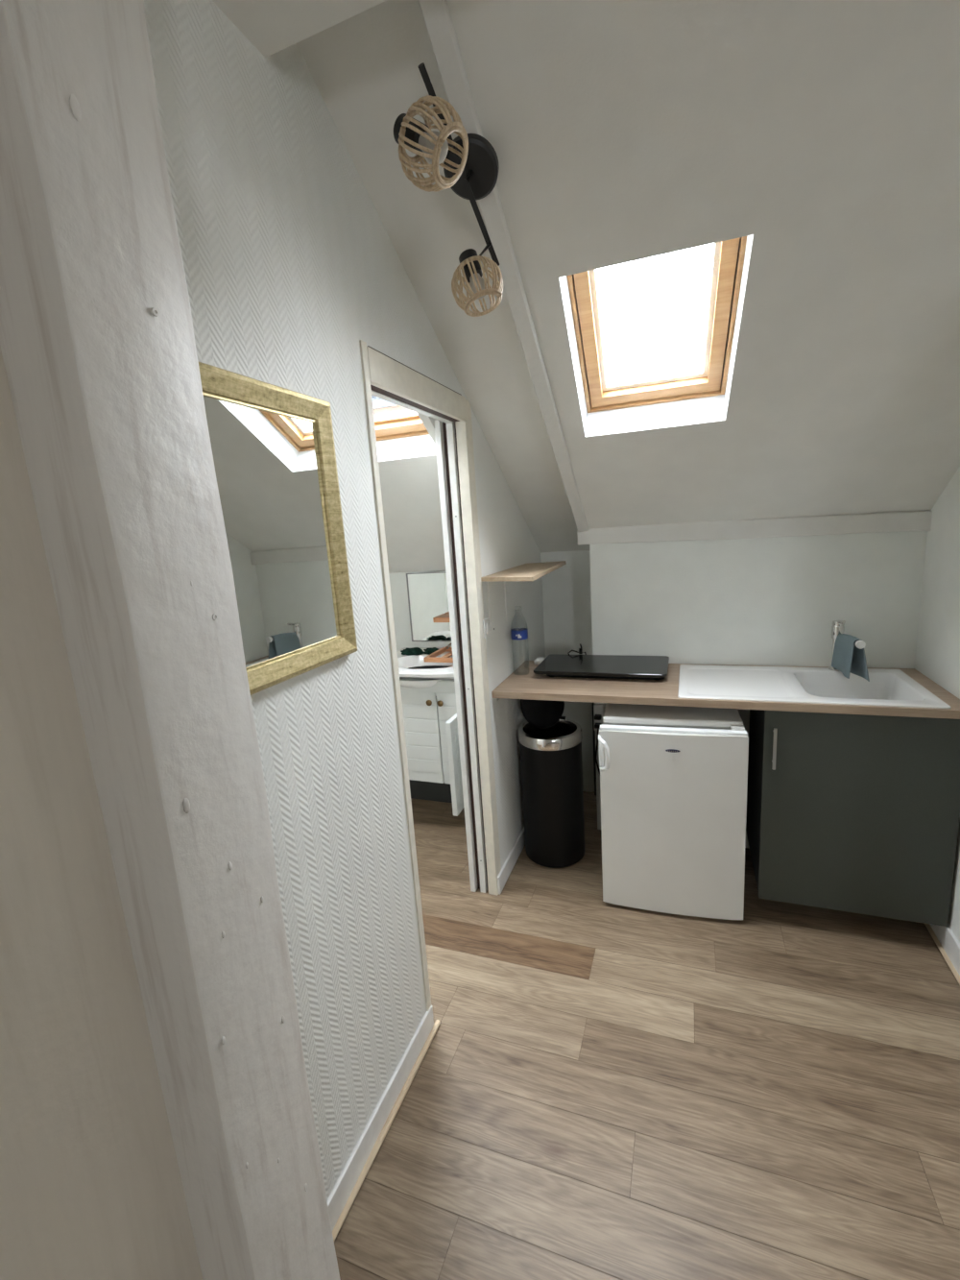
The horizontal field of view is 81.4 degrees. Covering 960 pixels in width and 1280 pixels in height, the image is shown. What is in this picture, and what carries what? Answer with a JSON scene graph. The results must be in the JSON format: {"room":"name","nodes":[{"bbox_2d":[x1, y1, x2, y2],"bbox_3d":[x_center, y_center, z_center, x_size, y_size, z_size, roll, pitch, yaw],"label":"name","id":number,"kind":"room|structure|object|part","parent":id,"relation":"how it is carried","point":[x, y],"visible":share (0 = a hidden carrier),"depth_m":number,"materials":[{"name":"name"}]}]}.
{"room":"studio apartment","nodes":[
{"label":"studio apartment","id":0,"kind":"room"},
{"bbox_2d":[0,0,545,1279],"bbox_3d":[-0.763,0.131,0.369,0.124,2.900,6.300,0,12,20],"label":"wall","id":1,"kind":"structure","parent":0,"point":[290,262],"depth_m":1.06,"materials":[{"name":"paint"}]},
{"bbox_2d":[150,307,158,316],"bbox_3d":[-0.426,-0.430,0.732,0.002,0.011,0.011,0,12,20],"label":"screw","id":2,"kind":"object","parent":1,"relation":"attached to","point":[155,312],"visible":1,"depth_m":0.73,"materials":[{"name":"white metal"}]},
{"bbox_2d":[0,0,340,1279],"bbox_3d":[-0.451,0.202,0.854,0.126,2.528,0.190,0,12,20],"label":"wooden beam","id":3,"kind":"structure","parent":1,"relation":"attached to","point":[107,392],"depth_m":0.76,"materials":[{"name":"white wood"}]},
{"bbox_2d":[212,613,217,620],"bbox_3d":[-0.393,-0.034,0.827,0.002,0.011,0.011,0,12,20],"label":"screw","id":4,"kind":"object","parent":1,"relation":"attached to","point":[213,615],"visible":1,"depth_m":0.83,"materials":[{"name":"silver metal"}]},
{"bbox_2d":[198,362,357,695],"bbox_3d":[-0.406,-0.208,1.111,0.024,0.580,0.458,0,12,20],"label":"wall mirror","id":5,"kind":"object","parent":1,"relation":"attached to","point":[273,447],"visible":0.63,"depth_m":1.13,"materials":[{"name":"gold metal"}]},
{"bbox_2d":[203,395,338,667],"bbox_3d":[-0.415,-0.208,1.115,0.004,0.482,0.360,0,12,20],"label":"mirror glass","id":6,"kind":"object","parent":5,"relation":"attached to","point":[270,458],"depth_m":1.12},
{"bbox_2d":[326,1004,434,1231],"bbox_3d":[-0.275,1.306,1.518,0.010,0.085,0.690,0,12,20],"label":"baseboard","id":7,"kind":"structure","parent":1,"relation":"attached to","point":[348,1179],"depth_m":1.49,"materials":[{"name":"white paint"}]},
{"bbox_2d":[332,1019,440,1241],"bbox_3d":[-0.258,1.338,1.526,0.017,0.016,0.703,0,12,20],"label":"trim","id":8,"kind":"structure","parent":1,"relation":"attached to","point":[386,1127],"depth_m":1.51,"materials":[{"name":"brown wood"}]},
{"bbox_2d":[359,339,501,1011],"bbox_3d":[-0.159,0.180,1.993,0.132,2.085,0.780,0,12,20],"label":"door frame","id":9,"kind":"structure","parent":1,"relation":"in","point":[385,377],"depth_m":2.19,"materials":[{"name":"beige paint"}]},
{"bbox_3d":[0.001,0.112,2.307,0.042,2.075,0.067,0,12,20],"label":"casing","id":10,"kind":"part","parent":9,"relation":"part of","materials":[{"name":"beige paint"}]},
{"bbox_2d":[483,617,490,638],"bbox_3d":[0.031,-0.050,2.305,0.017,0.077,0.068,0,12,20],"label":"light switch","id":11,"kind":"object","parent":1,"relation":"attached to","point":[486,622],"visible":1,"depth_m":2.29,"materials":[{"name":"white plastic"}]},
{"bbox_2d":[481,560,566,630],"bbox_3d":[0.237,-0.209,2.551,0.230,0.235,0.795,0,12,20],"label":"wall shelf","id":12,"kind":"object","parent":1,"relation":"attached to","point":[532,571],"visible":0.99,"depth_m":2.35,"materials":[{"name":"brown wood"}]},
{"bbox_2d":[212,0,386,57],"bbox_3d":[0.539,-0.742,-1.463,3.582,0.100,4.193,0,12,20],"label":"ceiling","id":13,"kind":"structure","parent":0,"point":[272,26],"depth_m":1.01,"materials":[{"name":"white paint"}]},
{"bbox_2d":[378,411,445,573],"bbox_3d":[-0.905,-0.927,2.365,1.545,1.586,2.230,0,12,20],"label":"ceiling","id":14,"kind":"structure","parent":0,"point":[410,488],"depth_m":2.69,"materials":[{"name":"white paint"}]},
{"bbox_2d":[373,410,436,460],"bbox_3d":[-0.562,-1.034,2.085,0.761,0.684,0.845,0,12,20],"label":"window","id":15,"kind":"structure","parent":14,"relation":"attached to","point":[400,435],"depth_m":2.33,"materials":[{"name":"brown wood"}]},
{"bbox_3d":[-0.567,-1.041,2.073,0.605,0.473,0.668,0,12,20],"label":"sash","id":16,"kind":"part","parent":15,"relation":"part of","materials":[{"name":"brown wood"}]},
{"bbox_2d":[388,570,451,650],"bbox_3d":[-0.478,0.001,3.462,1.495,1.900,0.100,0,12,20],"label":"wall","id":17,"kind":"structure","parent":0,"point":[398,582],"depth_m":3.36,"materials":[{"name":"white paint"}]},
{"bbox_2d":[406,572,451,641],"bbox_3d":[-0.136,-0.191,3.226,0.610,0.409,0.013,0,12,20],"label":"bathroom mirror","id":18,"kind":"object","parent":17,"relation":"attached to","point":[427,591],"visible":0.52,"depth_m":3.29,"materials":[{"name":"clear glass"}]},
{"bbox_2d":[433,613,449,622],"bbox_3d":[-0.072,-0.125,3.130,0.355,0.028,0.140,0,12,20],"label":"wooden shelf","id":19,"kind":"object","parent":17,"relation":"attached to","point":[445,617],"visible":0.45,"depth_m":3.12,"materials":[{"name":"brown wood"}]},
{"bbox_2d":[296,0,589,552],"bbox_3d":[0.077,-0.985,1.974,0.322,1.534,2.280,0,12,20],"label":"ceiling","id":20,"kind":"structure","parent":0,"point":[364,67],"depth_m":1.52,"materials":[{"name":"white paint"}]},
{"bbox_2d":[540,550,594,792],"bbox_3d":[0.554,-0.036,3.047,0.482,2.000,0.420,0,12,20],"label":"wall","id":21,"kind":"structure","parent":0,"point":[567,590],"depth_m":3.19,"materials":[{"name":"white paint"}]},
{"bbox_2d":[497,825,525,894],"bbox_3d":[0.261,0.981,2.953,0.012,0.085,1.054,0,12,20],"label":"baseboard","id":22,"kind":"structure","parent":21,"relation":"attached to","point":[518,847],"depth_m":2.63,"materials":[{"name":"white paint"}]},
{"bbox_2d":[592,702,596,796],"bbox_3d":[0.708,0.563,3.218,0.135,0.740,0.090,0,12,20],"label":"pipe","id":23,"kind":"object","parent":21,"relation":"attached to","point":[593,731],"visible":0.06,"depth_m":3.27,"materials":[{"name":"plastic"}]},
{"bbox_2d":[334,791,959,1279],"bbox_3d":[0.309,1.618,0.290,5.400,0.120,6.472,0,12,20],"label":"floor","id":24,"kind":"structure","parent":0,"point":[601,1090],"depth_m":1.57,"materials":[{"name":"brown laminate"}]},
{"bbox_2d":[396,647,463,816],"bbox_3d":[-0.263,0.578,3.016,0.655,0.918,0.800,0,12,20],"label":"bathroom vanity","id":25,"kind":"object","parent":24,"relation":"on","point":[427,689],"visible":0.5,"depth_m":2.87,"materials":[{"name":"white paint"}]},
{"bbox_2d":[400,647,425,655],"bbox_3d":[-0.379,0.063,3.183,0.152,0.038,0.082,0,12,20],"label":"washcloth","id":26,"kind":"object","parent":25,"relation":"on","point":[416,651],"visible":1,"depth_m":3.16,"materials":[{"name":"green fabric"}]},
{"bbox_3d":[-0.306,0.505,2.912,0.216,0.498,0.020,0,12,20],"label":"door","id":27,"kind":"part","parent":25,"relation":"part of","materials":[{"name":"white paint"}]},
{"bbox_2d":[396,647,454,688],"bbox_3d":[-0.250,0.171,3.045,0.655,0.135,0.570,0,12,20],"label":"washbasin","id":28,"kind":"object","parent":25,"relation":"in","point":[414,673],"depth_m":2.82,"materials":[{"name":"white ceramic"}]},
{"bbox_3d":[-0.256,0.317,2.825,0.032,0.032,0.027,0,12,20],"label":"knob","id":29,"kind":"part","parent":25,"relation":"part of","materials":[{"name":"gold metal"}]},
{"bbox_2d":[423,647,438,654],"bbox_3d":[-0.270,0.060,3.169,0.114,0.034,0.074,0,12,20],"label":"washcloth","id":30,"kind":"object","parent":25,"relation":"on","point":[428,651],"visible":0.7,"depth_m":3.15,"materials":[{"name":"green fabric"}]},
{"bbox_2d":[423,647,453,662],"bbox_3d":[-0.116,0.080,3.044,0.295,0.025,0.268,0,12,20],"label":"wooden tray","id":31,"kind":"object","parent":25,"relation":"on","point":[432,658],"visible":0.27,"depth_m":2.97,"materials":[{"name":"brown wood"}]},
{"bbox_3d":[-0.197,0.317,2.803,0.032,0.032,0.027,0,12,20],"label":"knob","id":32,"kind":"part","parent":25,"relation":"part of","materials":[{"name":"gold metal"}]},
{"bbox_3d":[-0.100,0.506,2.835,0.213,0.498,0.020,0,12,20],"label":"door","id":33,"kind":"part","parent":25,"relation":"part of","materials":[{"name":"white paint"}]},
{"bbox_3d":[-0.078,0.561,2.665,0.030,0.455,0.290,0,12,20],"label":"open door","id":34,"kind":"part","parent":25,"relation":"part of","materials":[{"name":"white paint"}]},
{"bbox_2d":[518,699,584,868],"bbox_3d":[0.343,0.628,2.691,0.302,0.859,0.312,-8,12,-20],"label":"pedal bin","id":35,"kind":"object","parent":24,"relation":"on","point":[550,744],"visible":0.94,"depth_m":2.60,"materials":[{"name":"black plastic"}]},
{"bbox_3d":[0.308,0.307,2.737,0.256,0.244,0.091,-10,13,-29],"label":"lid","id":36,"kind":"part","parent":35,"relation":"part of","materials":[{"name":"black plastic"}]},
{"bbox_2d":[598,702,748,919],"bbox_3d":[0.827,0.672,2.421,0.554,0.825,0.580,0,12,20],"label":"fridge","id":37,"kind":"object","parent":24,"relation":"on","point":[674,779],"visible":0.97,"depth_m":2.19,"materials":[{"name":"white metal"}]},
{"bbox_3d":[0.487,0.450,2.203,0.028,0.145,0.060,-10,13,-27],"label":"handle","id":38,"kind":"part","parent":37,"relation":"part of","materials":[{"name":"white plastic"}]},
{"bbox_3d":[0.809,0.274,2.385,0.516,0.030,0.468,0,12,17],"label":"panel","id":39,"kind":"part","parent":37,"relation":"part of","materials":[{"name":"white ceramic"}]},
{"bbox_2d":[746,709,959,926],"bbox_3d":[1.437,0.637,2.241,0.605,0.883,0.554,0,12,20],"label":"base cabinet","id":40,"kind":"object","parent":24,"relation":"on","point":[856,813],"visible":0.96,"depth_m":2.01,"materials":[{"name":"grey laminate"}]},
{"bbox_2d":[491,660,959,719],"bbox_3d":[0.926,0.199,2.352,1.666,0.061,0.547,0,12,20],"label":"countertop","id":41,"kind":"structure","parent":40,"relation":"on","point":[522,683],"depth_m":2.24,"materials":[{"name":"brown wood"}]},
{"bbox_2d":[534,657,545,664],"bbox_3d":[0.302,0.106,2.808,0.043,0.023,0.070,0,12,20],"label":"plug adapter","id":42,"kind":"object","parent":41,"relation":"on","point":[538,661],"visible":0.72,"depth_m":2.78,"materials":[{"name":"white plastic"}]},
{"bbox_2d":[533,643,669,680],"bbox_3d":[0.571,0.097,2.593,0.577,0.091,0.374,0,12,20],"label":"cooktop","id":43,"kind":"object","parent":41,"relation":"in","point":[613,666],"visible":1,"depth_m":2.52,"materials":[{"name":"black glass"}]},
{"bbox_3d":[0.565,0.115,2.577,0.577,0.015,0.333,0,12,20],"label":"glass","id":44,"kind":"part","parent":43,"relation":"part of","materials":[{"name":"black glass"}]},
{"bbox_2d":[678,664,951,708],"bbox_3d":[1.248,0.248,2.231,0.852,0.164,0.496,0,12,20],"label":"sink","id":45,"kind":"object","parent":41,"relation":"in","point":[887,688],"visible":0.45,"depth_m":2.26,"materials":[{"name":"white ceramic"}]},
{"bbox_2d":[828,620,866,671],"bbox_3d":[1.477,0.034,2.236,0.052,0.224,0.244,-2,11,10],"label":"tap","id":46,"kind":"object","parent":41,"relation":"on","point":[837,628],"visible":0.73,"depth_m":2.30,"materials":[{"name":"silver metal"}]},
{"bbox_3d":[1.476,-0.072,2.285,0.044,0.036,0.100,0,12,20],"label":"lever","id":47,"kind":"part","parent":46,"relation":"part of","materials":[{"name":"silver metal"}]},
{"bbox_2d":[831,633,869,681],"bbox_3d":[1.484,0.060,2.233,0.071,0.169,0.201,-1,12,14],"label":"dishcloth","id":48,"kind":"object","parent":46,"relation":"hanging from","point":[847,658],"visible":0.98,"depth_m":2.21,"materials":[{"name":"grey fabric"}]},
{"bbox_3d":[1.076,0.394,2.038,0.011,0.157,0.036,0,12,20],"label":"handle","id":49,"kind":"part","parent":40,"relation":"part of","materials":[{"name":"metal"}]},
{"bbox_2d":[446,0,959,529],"bbox_3d":[0.862,-0.985,1.520,1.425,1.330,1.848,0,12,20],"label":"ceiling","id":50,"kind":"structure","parent":0,"point":[827,132],"depth_m":1.29,"materials":[{"name":"white paint"}]},
{"bbox_2d":[417,0,588,531],"bbox_3d":[0.172,-0.978,1.757,0.052,1.301,1.818,0,12,20],"label":"ceiling beam","id":51,"kind":"structure","parent":50,"relation":"attached to","point":[436,13],"depth_m":1.43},
{"bbox_2d":[393,62,503,316],"bbox_3d":[-0.042,-0.933,1.163,0.133,0.400,0.554,-1,12,13],"label":"ceiling lamp","id":52,"kind":"object","parent":51,"relation":"attached to","point":[470,165],"visible":1,"depth_m":1.21,"materials":[{"name":"beige wicker"}]},
{"bbox_2d":[393,113,448,164],"bbox_3d":[-0.103,-0.871,0.970,0.098,0.087,0.048,0,12,20],"label":"lampshade","id":53,"kind":"object","parent":52,"relation":"attached to","point":[406,132],"depth_m":0.96,"materials":[{"name":"beige wicker"}]},
{"bbox_3d":[-0.080,-0.853,0.964,0.120,0.122,0.125,0,12,20],"label":"lamp shade","id":54,"kind":"part","parent":52,"relation":"part of","materials":[{"name":"wicker"}]},
{"bbox_3d":[-0.026,-1.047,1.260,0.031,0.038,0.016,-13,15,-39],"label":"stem","id":55,"kind":"part","parent":52,"relation":"part of","materials":[{"name":"black metal"}]},
{"bbox_2d":[458,248,487,299],"bbox_3d":[-0.015,-0.837,1.281,0.065,0.104,0.051,0,12,20],"label":"lampshade","id":56,"kind":"object","parent":52,"relation":"attached to","point":[469,253],"depth_m":1.26,"materials":[{"name":"beige wicker"}]},
{"bbox_3d":[-0.006,-0.811,1.281,0.120,0.109,0.118,0,12,20],"label":"lamp shade","id":57,"kind":"part","parent":52,"relation":"part of","materials":[{"name":"wicker"}]},
{"bbox_3d":[0.001,-0.918,1.330,0.009,0.101,0.136,1,12,23],"label":"arm","id":58,"kind":"part","parent":52,"relation":"part of","materials":[{"name":"black metal"}]},
{"bbox_2d":[558,234,753,436],"bbox_3d":[0.546,-0.995,1.756,0.627,0.592,0.708,0,12,20],"label":"window","id":59,"kind":"structure","parent":50,"relation":"attached to","point":[699,395],"depth_m":1.89,"materials":[{"name":"brown wood"}]},
{"bbox_2d":[589,531,927,848],"bbox_3d":[1.195,0.143,2.579,1.322,1.750,0.074,0,12,20],"label":"wall","id":60,"kind":"structure","parent":0,"point":[760,601],"depth_m":2.46,"materials":[{"name":"white paint"}]},
{"bbox_2d":[593,703,604,774],"bbox_3d":[0.613,0.522,2.802,0.078,0.403,0.070,0,12,20],"label":"socket","id":61,"kind":"object","parent":60,"relation":"attached to","point":[598,709],"visible":0.77,"depth_m":2.78,"materials":[{"name":"white plastic"}]},
{"bbox_3d":[0.618,0.578,2.811,0.078,0.289,0.025,-5,11,-6],"label":"cord","id":62,"kind":"part","parent":61,"relation":"part of","materials":[{"name":"black plastic"}]},
{"bbox_2d":[577,510,932,545],"bbox_3d":[1.112,-0.484,2.415,1.373,0.105,0.036,0,12,20],"label":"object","id":63,"kind":"structure","parent":60,"relation":"attached to","point":[916,520],"depth_m":2.36,"materials":[{"name":"white paint"}]},
{"bbox_2d":[915,466,959,942],"bbox_3d":[2.371,-0.276,1.088,1.915,3.000,1.830,0,12,20],"label":"wall","id":64,"kind":"structure","parent":0,"point":[938,643],"depth_m":2.04,"materials":[{"name":"white paint"}]},
{"bbox_2d":[924,923,959,985],"bbox_3d":[1.541,1.186,1.684,0.016,0.016,1.750,0,12,20],"label":"trim","id":65,"kind":"structure","parent":64,"relation":"attached to","point":[940,947],"depth_m":1.99,"materials":[{"name":"brown wood"}]},
{"bbox_2d":[929,923,959,975],"bbox_3d":[1.550,1.144,1.672,0.012,0.100,1.750,0,12,20],"label":"baseboard","id":66,"kind":"structure","parent":64,"relation":"attached to","point":[945,935],"depth_m":1.96,"materials":[{"name":"white paint"}]},
{"label":"outside","id":67,"kind":"structure","parent":0,"visible":0},
{"bbox_2d":[371,395,411,416],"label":"skylight window","id":68,"kind":"structure","parent":67,"point":[380,406],"depth_m":6.78,"materials":[{"name":"glass"}]}
]}

